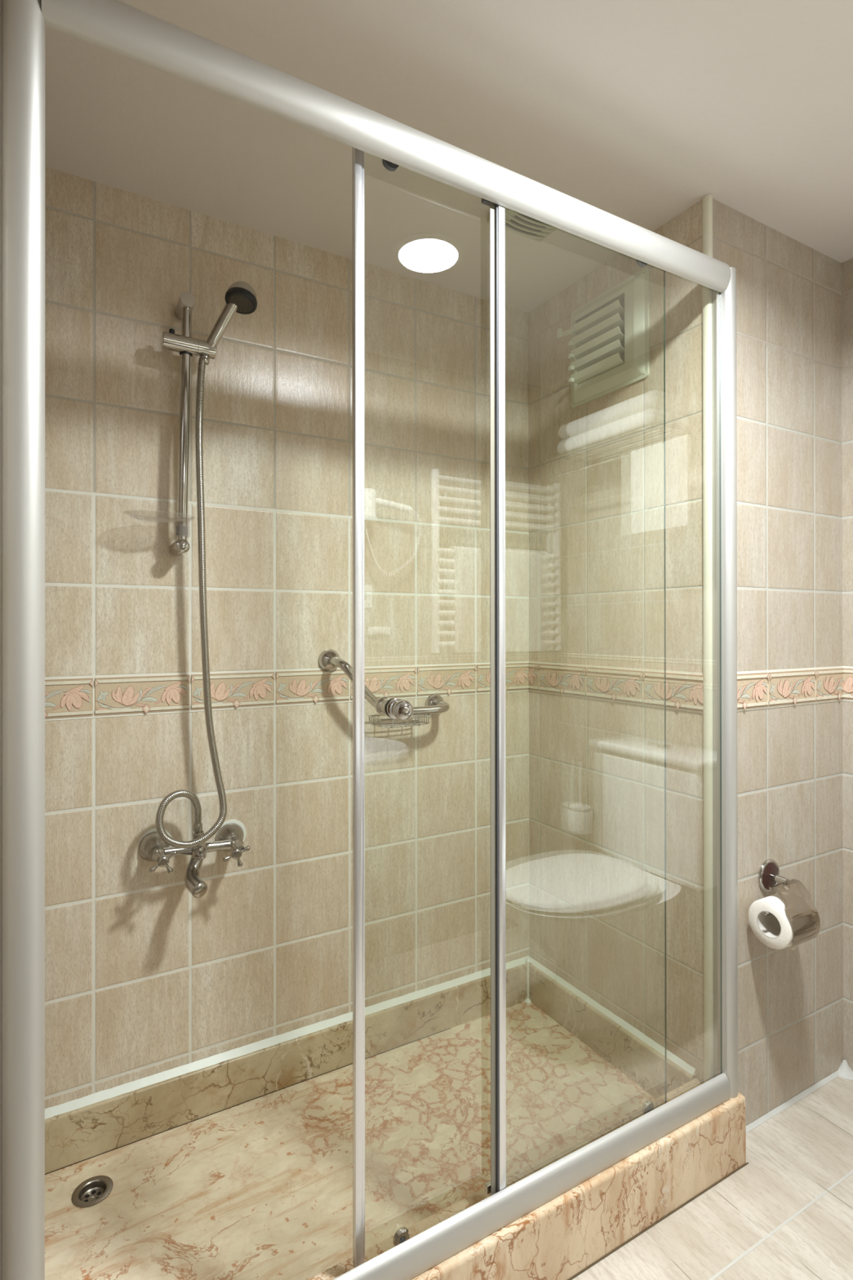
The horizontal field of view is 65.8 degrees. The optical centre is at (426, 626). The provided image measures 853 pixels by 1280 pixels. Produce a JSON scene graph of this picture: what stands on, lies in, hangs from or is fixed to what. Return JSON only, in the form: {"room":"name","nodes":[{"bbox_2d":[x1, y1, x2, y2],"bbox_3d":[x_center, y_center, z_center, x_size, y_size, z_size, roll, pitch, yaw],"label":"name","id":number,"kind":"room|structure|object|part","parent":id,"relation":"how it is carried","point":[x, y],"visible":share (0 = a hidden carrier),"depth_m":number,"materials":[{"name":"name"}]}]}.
{"room":"bathroom","nodes":[
{"label":"bathroom","id":0,"kind":"room"},
{"bbox_2d":[44,166,528,1108],"bbox_3d":[-0.282,0.106,1.718,1.465,2.186,0.060,0,0,-30],"label":"wall","id":1,"kind":"structure","parent":0,"point":[145,976],"depth_m":1.61,"materials":[{"name":"tile"}]},
{"bbox_2d":[160,292,216,556],"bbox_3d":[-0.540,-0.449,1.486,0.113,0.578,0.084,0,0,-30],"label":"shower rail","id":2,"kind":"object","parent":1,"relation":"attached to","point":[184,344],"visible":1,"depth_m":1.46,"materials":[{"name":"silver metal"}]},
{"bbox_2d":[125,511,190,536],"bbox_3d":[-0.579,-0.221,1.434,0.147,0.046,0.085,0,0,-30],"label":"soap dish","id":3,"kind":"object","parent":2,"relation":"attached to","point":[180,530],"visible":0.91,"depth_m":1.45,"materials":[{"name":"clear plastic"}]},
{"bbox_2d":[125,511,190,523],"bbox_3d":[-0.579,-0.236,1.434,0.147,0.016,0.085,0,0,-30],"label":"bowl","id":4,"kind":"object","parent":3,"relation":"on","point":[126,511],"depth_m":1.46,"materials":[{"name":"clear plastic"}]},
{"bbox_2d":[206,280,257,346],"bbox_3d":[-0.437,-0.690,1.457,0.125,0.140,0.069,0,0,4],"label":"shower","id":5,"kind":"object","parent":2,"relation":"on","point":[240,297],"visible":0.99,"depth_m":1.46,"materials":[{"name":"silver metal"}]},
{"bbox_3d":[-0.458,-0.673,1.473,0.084,0.107,0.027,0,0,16],"label":"handle","id":6,"kind":"part","parent":5,"relation":"part of","materials":[{"name":"silver metal"}]},
{"bbox_2d":[137,819,249,897],"bbox_3d":[-0.504,0.519,1.470,0.241,0.126,0.144,0,0,-30],"label":"mixer tap","id":7,"kind":"object","parent":1,"relation":"attached to","point":[231,835],"visible":0.97,"depth_m":1.47,"materials":[{"name":"silver metal"}]},
{"bbox_3d":[-0.558,0.499,1.397,0.055,0.055,0.012,0,0,-30],"label":"cross handle","id":8,"kind":"part","parent":7,"relation":"part of","materials":[{"name":"silver metal"}]},
{"bbox_2d":[155,355,226,848],"bbox_3d":[-0.519,-0.062,1.454,0.151,1.086,0.065,0,0,-30],"label":"shower hose","id":9,"kind":"object","parent":7,"relation":"attached to","point":[204,360],"visible":1,"depth_m":1.47,"materials":[{"name":"silver metal"}]},
{"bbox_3d":[-0.505,0.545,1.444,0.048,0.075,0.099,0,0,-30],"label":"spout","id":10,"kind":"part","parent":7,"relation":"part of","materials":[{"name":"silver metal"}]},
{"bbox_3d":[-0.425,0.509,1.474,0.061,0.061,0.012,0,0,-30],"label":"cross handle","id":11,"kind":"part","parent":7,"relation":"part of","materials":[{"name":"silver metal"}]},
{"bbox_2d":[44,661,528,720],"bbox_3d":[-0.266,0.153,1.690,1.344,0.092,0.008,0,0,-30],"label":"trim","id":12,"kind":"structure","parent":1,"relation":"attached to","point":[70,697],"depth_m":1.60,"materials":[{"name":"beige tile"}]},
{"bbox_2d":[318,648,449,715],"bbox_3d":[-0.089,0.153,1.735,0.374,0.190,0.103,0,0,-30],"label":"grab bar","id":13,"kind":"object","parent":1,"relation":"attached to","point":[329,660],"visible":0.76,"depth_m":1.68,"materials":[{"name":"silver metal"}]},
{"bbox_2d":[367,713,431,728],"bbox_3d":[-0.076,0.247,1.742,0.145,0.026,0.103,0,0,-30],"label":"wire basket","id":14,"kind":"object","parent":13,"relation":"hanging from","point":[406,723],"visible":0.95,"depth_m":1.72,"materials":[{"name":"silver metal"}]},
{"bbox_2d":[44,0,852,312],"bbox_3d":[-0.015,-0.999,0.801,3.018,0.060,1.920,0,0,-30],"label":"ceiling","id":15,"kind":"structure","parent":0,"point":[637,112],"depth_m":1.25,"materials":[{"name":"paint"}]},
{"bbox_2d":[487,207,557,241],"bbox_3d":[0.243,-0.954,1.532,0.161,0.024,0.131,0,0,-30],"label":"ceiling vent","id":16,"kind":"object","parent":15,"relation":"in","point":[517,223],"visible":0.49,"depth_m":1.56,"materials":[{"name":"plastic"}]},
{"bbox_2d":[528,200,703,1082],"bbox_3d":[0.498,0.106,1.768,0.055,2.186,0.634,0,0,-30],"label":"wall","id":17,"kind":"structure","parent":0,"point":[597,486],"depth_m":1.71,"materials":[{"name":"tile"}]},
{"bbox_2d":[557,267,649,407],"bbox_3d":[0.456,-0.750,1.728,0.058,0.270,0.274,0,0,-30],"label":"air vent","id":18,"kind":"object","parent":17,"relation":"in","point":[609,344],"visible":1,"depth_m":1.70,"materials":[{"name":"plastic"}]},
{"bbox_3d":[0.380,-0.813,1.825,0.022,0.024,0.030,0,0,-30],"label":"lever","id":19,"kind":"part","parent":18,"relation":"part of","materials":[{"name":"plastic"}]},
{"bbox_2d":[528,661,703,713],"bbox_3d":[0.471,0.152,1.756,0.008,0.092,0.626,0,0,-30],"label":"trim","id":20,"kind":"structure","parent":17,"relation":"attached to","point":[637,686],"depth_m":1.70,"materials":[{"name":"beige tile"}]},
{"bbox_2d":[568,1075,852,1279],"bbox_3d":[-0.013,1.207,0.796,3.018,0.060,1.920,0,0,-30],"label":"floor","id":21,"kind":"structure","parent":0,"point":[787,1214],"depth_m":1.31,"materials":[{"name":"tile"}]},
{"bbox_2d":[44,955,746,1279],"bbox_3d":[-0.071,1.093,1.400,1.390,0.166,0.696,0,0,-30],"label":"shower tray","id":22,"kind":"object","parent":21,"relation":"on","point":[237,1163],"visible":0.88,"depth_m":1.42,"materials":[{"name":"stone"}]},
{"bbox_2d":[71,1175,112,1207],"bbox_3d":[-0.670,1.139,1.321,0.074,0.016,0.074,0,0,-30],"label":"floor drain","id":23,"kind":"object","parent":22,"relation":"in","point":[93,1190],"visible":1,"depth_m":1.33,"materials":[{"name":"metal"}]},
{"bbox_2d":[0,0,737,1279],"bbox_3d":[0.071,0.089,1.149,1.385,1.884,0.101,0,0,-30],"label":"shower door frame","id":24,"kind":"structure","parent":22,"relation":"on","point":[116,26],"depth_m":1.01,"materials":[{"name":"metal"}]},
{"bbox_3d":[-0.495,0.089,0.799,0.055,1.884,0.062,0,0,-30],"label":"post","id":25,"kind":"part","parent":24,"relation":"part of","materials":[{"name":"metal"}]},
{"bbox_3d":[-0.066,0.134,1.098,0.033,0.033,0.050,0,0,-30],"label":"knob","id":26,"kind":"part","parent":24,"relation":"part of","materials":[{"name":"silver metal"}]},
{"bbox_3d":[0.096,-0.768,1.120,1.297,0.064,0.022,0,0,-30],"label":"rail","id":27,"kind":"part","parent":24,"relation":"part of","materials":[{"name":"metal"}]},
{"bbox_2d":[385,698,393,717],"bbox_3d":[-0.051,0.134,1.073,0.032,0.032,0.009,0,0,-30],"label":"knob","id":28,"kind":"object","parent":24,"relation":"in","point":[388,702],"depth_m":1.06,"materials":[{"name":"silver metal"}]},
{"bbox_3d":[-0.040,0.134,1.053,0.033,0.033,0.043,0,0,-30],"label":"knob","id":29,"kind":"part","parent":24,"relation":"part of","materials":[{"name":"silver metal"}]},
{"bbox_3d":[0.097,1.007,1.118,1.297,0.048,0.018,0,0,-30],"label":"rail","id":30,"kind":"part","parent":24,"relation":"part of","materials":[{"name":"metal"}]},
{"bbox_3d":[0.197,0.116,1.218,0.714,1.793,0.004,0,0,-30],"label":"sliding door","id":31,"kind":"part","parent":24,"relation":"part of","materials":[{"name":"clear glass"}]},
{"bbox_3d":[0.389,0.123,1.305,0.602,1.800,0.004,0,0,-30],"label":"fixed pane","id":32,"kind":"part","parent":24,"relation":"part of","materials":[{"name":"clear glass"}]},
{"bbox_3d":[0.665,0.122,1.467,0.038,1.819,0.050,0,0,-30],"label":"post","id":33,"kind":"part","parent":24,"relation":"part of","materials":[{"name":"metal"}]},
{"bbox_2d":[568,1162,748,1279],"bbox_3d":[0.104,1.176,1.097,1.390,0.001,0.002,0,0,-30],"label":"trim","id":34,"kind":"structure","parent":22,"relation":"attached to","point":[745,1164],"depth_m":1.30,"materials":[{"name":"beige"}]},
{"bbox_2d":[712,198,843,1125],"bbox_3d":[0.857,0.105,1.640,0.548,2.186,0.055,0,0,-30],"label":"wall","id":35,"kind":"structure","parent":0,"point":[790,758],"depth_m":1.63,"materials":[{"name":"tile"}]},
{"bbox_2d":[702,194,713,1083],"bbox_3d":[0.634,0.055,1.482,0.018,2.045,0.020,0,0,-30],"label":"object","id":36,"kind":"structure","parent":35,"relation":"attached to","point":[707,200],"depth_m":1.47,"materials":[{"name":"plastic"}]},
{"bbox_2d":[758,858,820,947],"bbox_3d":[0.825,0.632,1.517,0.161,0.143,0.124,0,0,-30],"label":"paper holder","id":37,"kind":"object","parent":35,"relation":"attached to","point":[804,917],"visible":1,"depth_m":1.49,"materials":[{"name":"silver metal"}]},
{"bbox_2d":[748,893,796,950],"bbox_3d":[0.811,0.680,1.506,0.095,0.123,0.105,0,0,-30],"label":"toilet roll","id":38,"kind":"object","parent":37,"relation":"on","point":[775,931],"visible":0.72,"depth_m":1.49,"materials":[{"name":"paper"}]},
{"bbox_3d":[0.822,0.625,1.522,0.161,0.050,0.027,0,0,-30],"label":"arm","id":39,"kind":"part","parent":37,"relation":"part of","materials":[{"name":"silver metal"}]},
{"bbox_3d":[0.839,0.600,1.559,0.017,0.017,0.048,0,0,-30],"label":"post","id":40,"kind":"part","parent":37,"relation":"part of","materials":[{"name":"silver metal"}]},
{"bbox_2d":[737,666,844,711],"bbox_3d":[0.875,0.152,1.617,0.540,0.092,0.008,0,0,-30],"label":"trim","id":41,"kind":"structure","parent":35,"relation":"attached to","point":[775,688],"depth_m":1.62,"materials":[{"name":"beige tile"}]},
{"bbox_2d":[746,1059,852,1133],"bbox_3d":[1.188,1.161,1.138,0.520,0.030,1.185,0,0,-30],"label":"trim","id":42,"kind":"structure","parent":35,"relation":"attached to","point":[844,1071],"depth_m":1.66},
{"bbox_2d":[841,257,852,1071],"bbox_3d":[1.440,0.104,1.238,0.060,2.186,1.225,0,0,-30],"label":"wall","id":43,"kind":"structure","parent":0,"point":[846,266],"depth_m":1.74,"materials":[{"name":"tile"}]},
{"bbox_2d":[843,666,852,701],"bbox_3d":[1.398,0.150,1.248,0.008,0.092,1.164,0,0,-30],"label":"trim","id":44,"kind":"structure","parent":43,"relation":"attached to","point":[848,670],"depth_m":1.74,"materials":[{"name":"beige tile"}]}
]}

